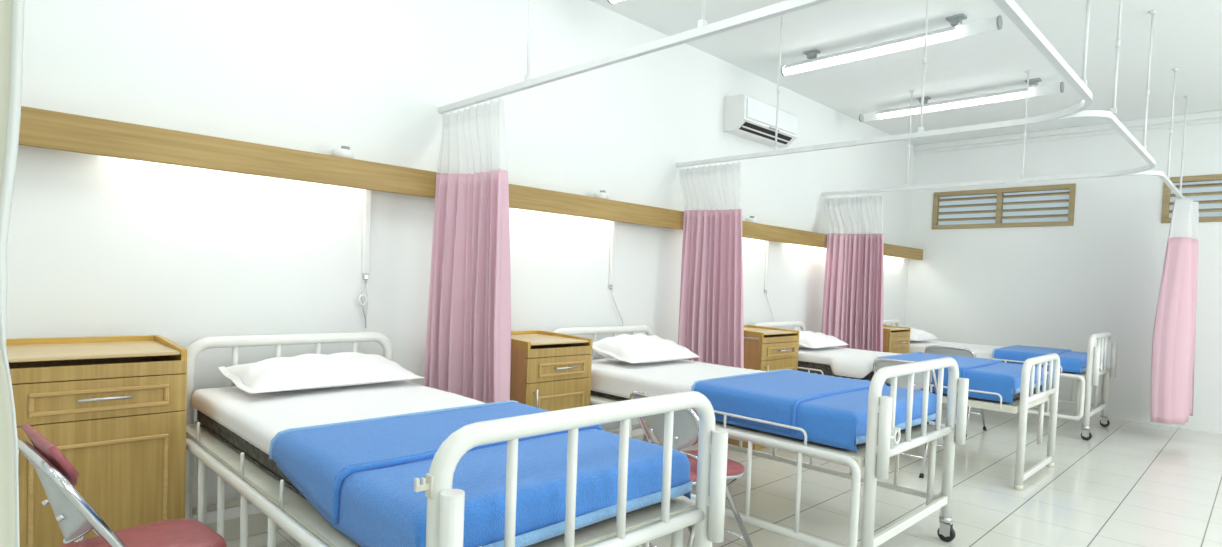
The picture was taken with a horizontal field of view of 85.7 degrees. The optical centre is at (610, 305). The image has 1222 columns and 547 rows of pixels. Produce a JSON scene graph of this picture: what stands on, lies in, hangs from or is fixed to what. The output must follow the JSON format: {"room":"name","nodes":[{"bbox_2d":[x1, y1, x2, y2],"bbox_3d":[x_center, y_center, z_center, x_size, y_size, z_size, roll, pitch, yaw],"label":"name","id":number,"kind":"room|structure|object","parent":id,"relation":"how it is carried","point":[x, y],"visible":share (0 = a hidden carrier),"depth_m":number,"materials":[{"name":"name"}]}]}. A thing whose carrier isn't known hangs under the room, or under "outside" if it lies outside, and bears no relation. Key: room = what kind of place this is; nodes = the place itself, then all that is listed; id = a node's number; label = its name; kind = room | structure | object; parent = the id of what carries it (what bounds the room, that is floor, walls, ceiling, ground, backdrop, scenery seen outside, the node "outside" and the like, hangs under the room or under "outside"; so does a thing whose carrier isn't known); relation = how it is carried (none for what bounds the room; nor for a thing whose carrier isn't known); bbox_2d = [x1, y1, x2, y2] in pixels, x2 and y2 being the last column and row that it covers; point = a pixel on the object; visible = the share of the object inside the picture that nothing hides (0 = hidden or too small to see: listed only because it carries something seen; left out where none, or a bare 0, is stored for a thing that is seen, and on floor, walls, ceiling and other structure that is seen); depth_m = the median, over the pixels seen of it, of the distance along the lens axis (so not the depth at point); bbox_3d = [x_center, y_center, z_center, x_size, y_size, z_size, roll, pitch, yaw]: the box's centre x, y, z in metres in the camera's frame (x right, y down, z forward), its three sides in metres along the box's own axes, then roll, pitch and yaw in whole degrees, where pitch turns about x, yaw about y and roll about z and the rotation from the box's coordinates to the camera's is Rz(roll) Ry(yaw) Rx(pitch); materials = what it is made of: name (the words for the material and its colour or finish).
{"room":"hospital room","nodes":[
{"label":"hospital room","id":0,"kind":"room"},
{"bbox_2d":[0,0,23,546],"bbox_3d":[-0.632,0.105,0.356,0.475,2.079,0.101,0,3,-45],"label":"curtain","id":1,"kind":"object","parent":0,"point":[11,11],"visible":1,"depth_m":0.52,"materials":[{"name":"white fabric"}]},
{"bbox_2d":[6,0,914,522],"bbox_3d":[-0.005,-0.483,4.771,10.970,3.126,0.150,0,3,-45],"label":"wall","id":2,"kind":"structure","parent":0,"point":[97,245],"depth_m":3.39,"materials":[{"name":"paint"}]},
{"bbox_2d":[358,189,371,327],"bbox_3d":[-1.271,-0.281,3.392,0.062,0.798,0.040,0,3,-45],"label":"switch","id":3,"kind":"object","parent":2,"relation":"attached to","point":[367,193],"visible":0.96,"depth_m":3.39,"materials":[{"name":"white plastic"}]},
{"bbox_2d":[207,432,659,541],"bbox_3d":[-0.059,1.032,4.718,10.820,0.100,0.012,0,3,-45],"label":"baseboard","id":4,"kind":"structure","parent":2,"relation":"attached to","point":[258,522],"depth_m":3.09,"materials":[{"name":"tile"}]},
{"bbox_2d":[18,106,922,259],"bbox_3d":[0.167,-0.643,4.702,10.518,0.137,0.170,0,3,-45],"label":"board","id":5,"kind":"object","parent":2,"relation":"attached to","point":[39,128],"visible":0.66,"depth_m":2.98,"materials":[{"name":"brown wood"}]},
{"bbox_2d":[331,146,353,158],"bbox_3d":[-1.308,-0.742,3.208,0.100,0.066,0.100,0,3,-45],"label":"socket","id":6,"kind":"object","parent":5,"relation":"on","point":[344,151],"visible":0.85,"depth_m":3.17,"materials":[{"name":"white plastic"}]},
{"bbox_2d":[594,190,607,198],"bbox_3d":[-0.067,-0.742,4.442,0.100,0.066,0.100,0,3,-45],"label":"socket","id":7,"kind":"object","parent":5,"relation":"on","point":[602,194],"visible":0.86,"depth_m":4.40,"materials":[{"name":"white plastic"}]},
{"bbox_2d":[745,216,756,222],"bbox_3d":[1.216,-0.742,5.719,0.100,0.066,0.100,0,3,-45],"label":"socket","id":8,"kind":"object","parent":5,"relation":"on","point":[751,219],"visible":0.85,"depth_m":5.68,"materials":[{"name":"white plastic"}]},
{"bbox_2d":[609,221,623,325],"bbox_3d":[0.051,-0.260,4.711,0.151,0.841,0.033,0,3,-42],"label":"cord","id":9,"kind":"object","parent":2,"relation":"attached to","point":[613,223],"visible":0.86,"depth_m":4.66,"materials":[{"name":"white plastic"}]},
{"bbox_2d":[723,94,797,148],"bbox_3d":[1.328,-1.596,5.755,0.860,0.286,0.214,0,3,-45],"label":"air conditioner","id":10,"kind":"object","parent":2,"relation":"attached to","point":[746,117],"visible":0.99,"depth_m":5.58,"materials":[{"name":"white plastic"}]},
{"bbox_2d":[739,122,791,143],"bbox_3d":[1.353,-1.492,5.723,0.750,0.054,0.062,0,3,-45],"label":"outlet","id":11,"kind":"object","parent":10,"relation":"attached to","point":[759,130],"depth_m":5.69,"materials":[{"name":"plastic"}]},
{"bbox_2d":[764,241,774,321],"bbox_3d":[1.490,-0.258,6.142,0.161,0.845,0.033,0,3,-42],"label":"cord","id":12,"kind":"object","parent":2,"relation":"attached to","point":[767,242],"visible":0.84,"depth_m":6.09,"materials":[{"name":"white plastic"}]},
{"bbox_2d":[226,403,1221,546],"bbox_3d":[2.187,1.302,2.460,10.820,0.100,6.400,0,3,-45],"label":"floor","id":13,"kind":"structure","parent":0,"point":[1131,484],"depth_m":4.20,"materials":[{"name":"tile"}]},
{"bbox_2d":[6,335,186,546],"bbox_3d":[-1.883,0.618,2.376,0.506,0.967,0.515,0,3,-45],"label":"base cabinet","id":14,"kind":"object","parent":13,"relation":"on","point":[114,406],"visible":0.82,"depth_m":2.25,"materials":[{"name":"brown wood"}]},
{"bbox_2d":[18,423,226,546],"bbox_3d":[-1.329,0.737,1.844,0.441,0.827,0.511,4,3,39],"label":"folding chair","id":15,"kind":"object","parent":13,"relation":"on","point":[75,517],"visible":0.99,"depth_m":1.67,"materials":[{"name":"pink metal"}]},
{"bbox_2d":[21,423,78,485],"bbox_3d":[-1.434,0.406,1.689,0.345,0.161,0.072,4,3,39],"label":"cushion","id":16,"kind":"object","parent":15,"relation":"on","point":[45,457],"depth_m":1.61,"materials":[{"name":"pink plastic"}]},
{"bbox_2d":[60,518,226,546],"bbox_3d":[-1.328,0.683,1.842,0.346,0.036,0.394,4,3,39],"label":"seat cushion","id":17,"kind":"object","parent":15,"relation":"on","point":[181,532],"depth_m":1.90,"materials":[{"name":"leather"}]},
{"bbox_2d":[185,332,727,546],"bbox_3d":[-0.734,0.667,2.333,1.042,0.959,2.132,0,3,-45],"label":"hospital bed","id":18,"kind":"object","parent":13,"relation":"on","point":[284,507],"visible":0.57,"depth_m":1.80,"materials":[{"name":"white metal"}]},
{"bbox_2d":[196,410,670,546],"bbox_3d":[-0.765,0.478,2.364,0.845,0.128,1.891,0,3,-45],"label":"mattress","id":19,"kind":"object","parent":18,"relation":"on","point":[240,443],"visible":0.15,"depth_m":2.23,"materials":[{"name":"fabric"}]},
{"bbox_2d":[191,380,484,454],"bbox_3d":[-0.759,0.433,2.358,0.872,0.072,1.910,0,3,-45],"label":"sheet","id":20,"kind":"object","parent":19,"relation":"on","point":[256,418],"visible":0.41,"depth_m":2.54,"materials":[{"name":"white fabric"}]},
{"bbox_2d":[218,352,424,393],"bbox_3d":[-1.257,0.281,2.913,0.767,0.122,0.418,0,3,-45],"label":"pillow","id":21,"kind":"object","parent":20,"relation":"on","point":[304,371],"visible":1,"depth_m":2.78,"materials":[{"name":"white fabric"}]},
{"bbox_2d":[269,400,691,546],"bbox_3d":[-0.380,0.479,1.977,0.936,0.171,0.892,0,3,-45],"label":"blanket","id":22,"kind":"object","parent":18,"relation":"on","point":[359,475],"visible":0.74,"depth_m":1.74,"materials":[{"name":"blue fabric"}]},
{"bbox_2d":[510,330,592,410],"bbox_3d":[-0.442,0.635,3.743,0.458,0.938,0.530,0,3,-45],"label":"base cabinet","id":23,"kind":"object","parent":13,"relation":"on","point":[550,371],"visible":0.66,"depth_m":3.56,"materials":[{"name":"brown wood"}]},
{"bbox_2d":[629,391,752,546],"bbox_3d":[0.361,0.778,2.921,0.511,0.792,0.441,1,3,-37],"label":"folding chair","id":24,"kind":"object","parent":13,"relation":"on","point":[686,421],"visible":0.49,"depth_m":2.80,"materials":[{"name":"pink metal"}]},
{"bbox_2d":[682,450,744,481],"bbox_3d":[0.363,0.706,2.918,0.394,0.036,0.346,1,3,-37],"label":"seat cushion","id":25,"kind":"object","parent":24,"relation":"on","point":[735,470],"depth_m":2.85,"materials":[{"name":"leather"}]},
{"bbox_2d":[553,325,968,546],"bbox_3d":[0.683,0.673,3.719,1.097,0.949,2.167,0,3,-45],"label":"hospital bed","id":26,"kind":"object","parent":13,"relation":"on","point":[882,441],"visible":0.48,"depth_m":2.99,"materials":[{"name":"white metal"}]},
{"bbox_2d":[591,390,928,449],"bbox_3d":[0.652,0.492,3.750,0.900,0.142,1.926,0,3,-45],"label":"mattress","id":27,"kind":"object","parent":26,"relation":"on","point":[592,392],"visible":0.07,"depth_m":3.70,"materials":[{"name":"fabric"}]},
{"bbox_2d":[591,358,765,398],"bbox_3d":[0.657,0.471,3.745,0.931,0.132,1.945,0,3,-45],"label":"sheet","id":28,"kind":"object","parent":27,"relation":"on","point":[608,376],"visible":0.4,"depth_m":3.80,"materials":[{"name":"white fabric"}]},
{"bbox_2d":[592,334,698,362],"bbox_3d":[0.218,0.272,4.280,0.685,0.166,0.413,0,3,-45],"label":"pillow","id":29,"kind":"object","parent":28,"relation":"on","point":[637,348],"visible":0.99,"depth_m":4.12,"materials":[{"name":"white fabric"}]},
{"bbox_2d":[691,369,941,452],"bbox_3d":[1.051,0.494,3.349,0.990,0.184,0.886,0,3,-45],"label":"blanket","id":30,"kind":"object","parent":28,"relation":"on","point":[832,410],"visible":0.81,"depth_m":3.08,"materials":[{"name":"blue fabric"}]},
{"bbox_2d":[728,325,798,449],"bbox_3d":[1.153,0.643,5.324,0.551,0.922,0.540,0,3,-45],"label":"nightstand","id":31,"kind":"object","parent":13,"relation":"on","point":[765,348],"visible":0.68,"depth_m":5.09,"materials":[{"name":"brown wood"}]},
{"bbox_2d":[883,325,910,353],"bbox_3d":[2.743,0.656,6.857,0.520,0.898,0.570,0,3,-45],"label":"base cabinet","id":32,"kind":"object","parent":13,"relation":"on","point":[896,339],"visible":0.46,"depth_m":6.64,"materials":[{"name":"brown wood"}]},
{"bbox_2d":[754,321,1059,489],"bbox_3d":[2.259,0.676,5.316,0.961,0.939,2.114,0,3,-45],"label":"hospital bed","id":33,"kind":"object","parent":13,"relation":"on","point":[1027,400],"visible":0.5,"depth_m":4.51,"materials":[{"name":"white metal"}]},
{"bbox_2d":[797,361,1035,402],"bbox_3d":[2.245,0.517,5.330,0.825,0.172,1.936,0,3,-45],"label":"mattress","id":34,"kind":"object","parent":33,"relation":"on","point":[826,369],"visible":0.21,"depth_m":5.27,"materials":[{"name":"fabric"}]},
{"bbox_2d":[798,347,900,377],"bbox_3d":[2.231,0.485,5.305,0.908,0.141,1.955,0,3,-45],"label":"sheet","id":35,"kind":"object","parent":34,"relation":"on","point":[848,362],"visible":0.34,"depth_m":5.26,"materials":[{"name":"white fabric"}]},
{"bbox_2d":[799,331,847,347],"bbox_3d":[1.777,0.295,5.833,0.673,0.131,0.428,0,3,-45],"label":"pillow","id":36,"kind":"object","parent":35,"relation":"on","point":[808,339],"visible":0.74,"depth_m":5.66,"materials":[{"name":"white fabric"}]},
{"bbox_2d":[876,352,1046,403],"bbox_3d":[2.630,0.518,4.943,0.915,0.214,0.936,0,3,-45],"label":"blanket","id":37,"kind":"object","parent":35,"relation":"on","point":[988,375],"visible":0.59,"depth_m":4.52,"materials":[{"name":"blue fabric"}]},
{"bbox_2d":[873,358,944,477],"bbox_3d":[2.169,0.776,4.762,0.511,0.792,0.441,0,3,-45],"label":"folding chair","id":38,"kind":"object","parent":13,"relation":"on","point":[902,381],"visible":0.36,"depth_m":4.59,"materials":[{"name":"silver metal"}]},
{"bbox_2d":[925,345,986,436],"bbox_3d":[3.177,0.763,6.088,0.511,0.792,0.441,0,3,-45],"label":"folding chair","id":39,"kind":"object","parent":13,"relation":"on","point":[933,349],"visible":0.38,"depth_m":5.93,"materials":[{"name":"silver metal"}]},
{"bbox_2d":[883,319,1117,439],"bbox_3d":[3.862,0.675,6.881,1.072,0.944,2.167,0,3,-45],"label":"hospital bed","id":40,"kind":"object","parent":13,"relation":"on","point":[1099,363],"visible":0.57,"depth_m":6.00,"materials":[{"name":"white metal"}]},
{"bbox_3d":[3.830,0.509,6.913,0.875,0.116,1.926,0,3,-45],"label":"mattress","id":41,"kind":"object","parent":40,"relation":"on","visible":0},
{"bbox_2d":[909,340,1002,357],"bbox_3d":[3.836,0.483,6.908,0.906,0.097,1.946,0,3,-45],"label":"sheet","id":42,"kind":"object","parent":41,"relation":"on","point":[986,351],"visible":0.31,"depth_m":6.93,"materials":[{"name":"white fabric"}]},
{"bbox_2d":[908,327,937,340],"bbox_3d":[3.322,0.314,7.328,0.645,0.131,0.415,0,3,-45],"label":"pillow","id":43,"kind":"object","parent":42,"relation":"on","point":[915,334],"visible":0.48,"depth_m":7.18,"materials":[{"name":"white fabric"}]},
{"bbox_2d":[992,345,1086,373],"bbox_3d":[4.282,0.515,6.459,0.968,0.158,0.738,0,3,-45],"label":"blanket","id":44,"kind":"object","parent":42,"relation":"on","point":[1070,361],"visible":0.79,"depth_m":6.23,"materials":[{"name":"blue fabric"}]},
{"bbox_2d":[589,0,1221,144],"bbox_3d":[2.308,-1.919,2.338,10.820,0.100,6.400,0,3,-45],"label":"ceiling","id":45,"kind":"structure","parent":0,"point":[982,59],"depth_m":5.12,"materials":[{"name":"paint"}]},
{"bbox_2d":[607,0,616,4],"bbox_3d":[0.559,-1.908,3.543,0.089,0.145,1.582,0,3,-45],"label":"ceiling lamp","id":46,"kind":"object","parent":45,"relation":"attached to","point":[612,2],"visible":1,"depth_m":4.10,"materials":[{"name":"white"}]},
{"bbox_2d":[439,0,830,113],"bbox_3d":[0.004,-1.486,2.718,0.048,0.968,2.658,0,3,-45],"label":"track","id":47,"kind":"object","parent":45,"relation":"hanging from","point":[703,30],"visible":1,"depth_m":2.58,"materials":[{"name":"white metal"}]},
{"bbox_2d":[423,96,510,402],"bbox_3d":[-0.771,-0.134,3.412,0.666,1.834,0.220,4,3,41],"label":"privacy curtain","id":48,"kind":"object","parent":47,"relation":"hanging from","point":[468,351],"visible":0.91,"depth_m":3.40,"materials":[{"name":"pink fabric"}]},
{"bbox_2d":[676,0,1092,166],"bbox_3d":[0.025,-1.487,2.701,4.183,0.963,2.712,0,3,-45],"label":"track","id":49,"kind":"object","parent":45,"relation":"hanging from","point":[1010,8],"visible":0.93,"depth_m":3.46,"materials":[{"name":"white metal"}]},
{"bbox_2d":[678,160,743,367],"bbox_3d":[0.692,-0.126,4.865,0.230,1.859,0.680,0,3,-45],"label":"privacy curtain","id":50,"kind":"object","parent":49,"relation":"hanging from","point":[711,313],"visible":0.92,"depth_m":4.87,"materials":[{"name":"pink fabric"}]},
{"bbox_2d":[781,14,1002,75],"bbox_3d":[1.968,-1.903,4.822,0.089,0.145,1.577,0,3,-45],"label":"ceiling lamp","id":51,"kind":"object","parent":45,"relation":"attached to","point":[955,21],"visible":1,"depth_m":4.80,"materials":[{"name":"white"}]},
{"bbox_2d":[859,78,1063,121],"bbox_3d":[3.184,-1.908,6.151,0.089,0.145,1.747,0,3,-45],"label":"ceiling lamp","id":52,"kind":"object","parent":45,"relation":"attached to","point":[1019,93],"visible":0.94,"depth_m":6.08,"materials":[{"name":"white"}]},
{"bbox_2d":[821,0,1157,195],"bbox_3d":[2.326,-1.488,4.993,2.324,0.961,2.707,0,3,-45],"label":"track","id":53,"kind":"object","parent":45,"relation":"hanging from","point":[1110,117],"visible":0.96,"depth_m":4.63,"materials":[{"name":"white metal"}]},
{"bbox_2d":[821,193,883,351],"bbox_3d":[2.321,-0.134,6.457,0.700,1.914,0.300,4,3,41],"label":"privacy curtain","id":54,"kind":"object","parent":53,"relation":"hanging from","point":[852,313],"visible":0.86,"depth_m":6.48,"materials":[{"name":"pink fabric"}]},
{"bbox_2d":[1096,68,1189,198],"bbox_3d":[4.880,-1.441,5.693,2.382,0.916,0.364,1,3,-36],"label":"track","id":55,"kind":"object","parent":45,"relation":"hanging from","point":[1166,178],"visible":0.94,"depth_m":5.30,"materials":[{"name":"white metal"}]},
{"bbox_2d":[1150,199,1198,424],"bbox_3d":[5.274,0.041,6.118,0.828,2.038,0.290,0,3,-45],"label":"privacy curtain","id":56,"kind":"object","parent":55,"relation":"hanging from","point":[1174,332],"visible":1,"depth_m":5.92,"materials":[{"name":"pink fabric"}]},
{"bbox_2d":[905,122,1221,433],"bbox_3d":[6.136,-0.309,6.267,0.150,3.126,6.400,0,3,-45],"label":"wall","id":57,"kind":"structure","parent":0,"point":[1058,287],"depth_m":7.17,"materials":[{"name":"paint"}]},
{"bbox_2d":[932,183,1075,228],"bbox_3d":[4.583,-1.144,7.764,0.094,0.460,1.480,0,3,-45],"label":"window","id":58,"kind":"structure","parent":57,"relation":"in","point":[1045,205],"depth_m":7.72,"materials":[{"name":"brown wood"}]},
{"bbox_2d":[914,110,1221,153],"bbox_3d":[6.122,-1.815,6.140,0.050,0.110,6.400,0,3,-45],"label":"trim","id":59,"kind":"structure","parent":57,"relation":"attached to","point":[1209,116],"depth_m":7.22,"materials":[{"name":"paint"}]},
{"bbox_2d":[1161,174,1221,222],"bbox_3d":[6.143,-1.026,6.195,0.094,0.460,1.465,0,3,-45],"label":"window","id":60,"kind":"structure","parent":57,"relation":"in","point":[1206,190],"depth_m":6.52,"materials":[{"name":"brown wood"}]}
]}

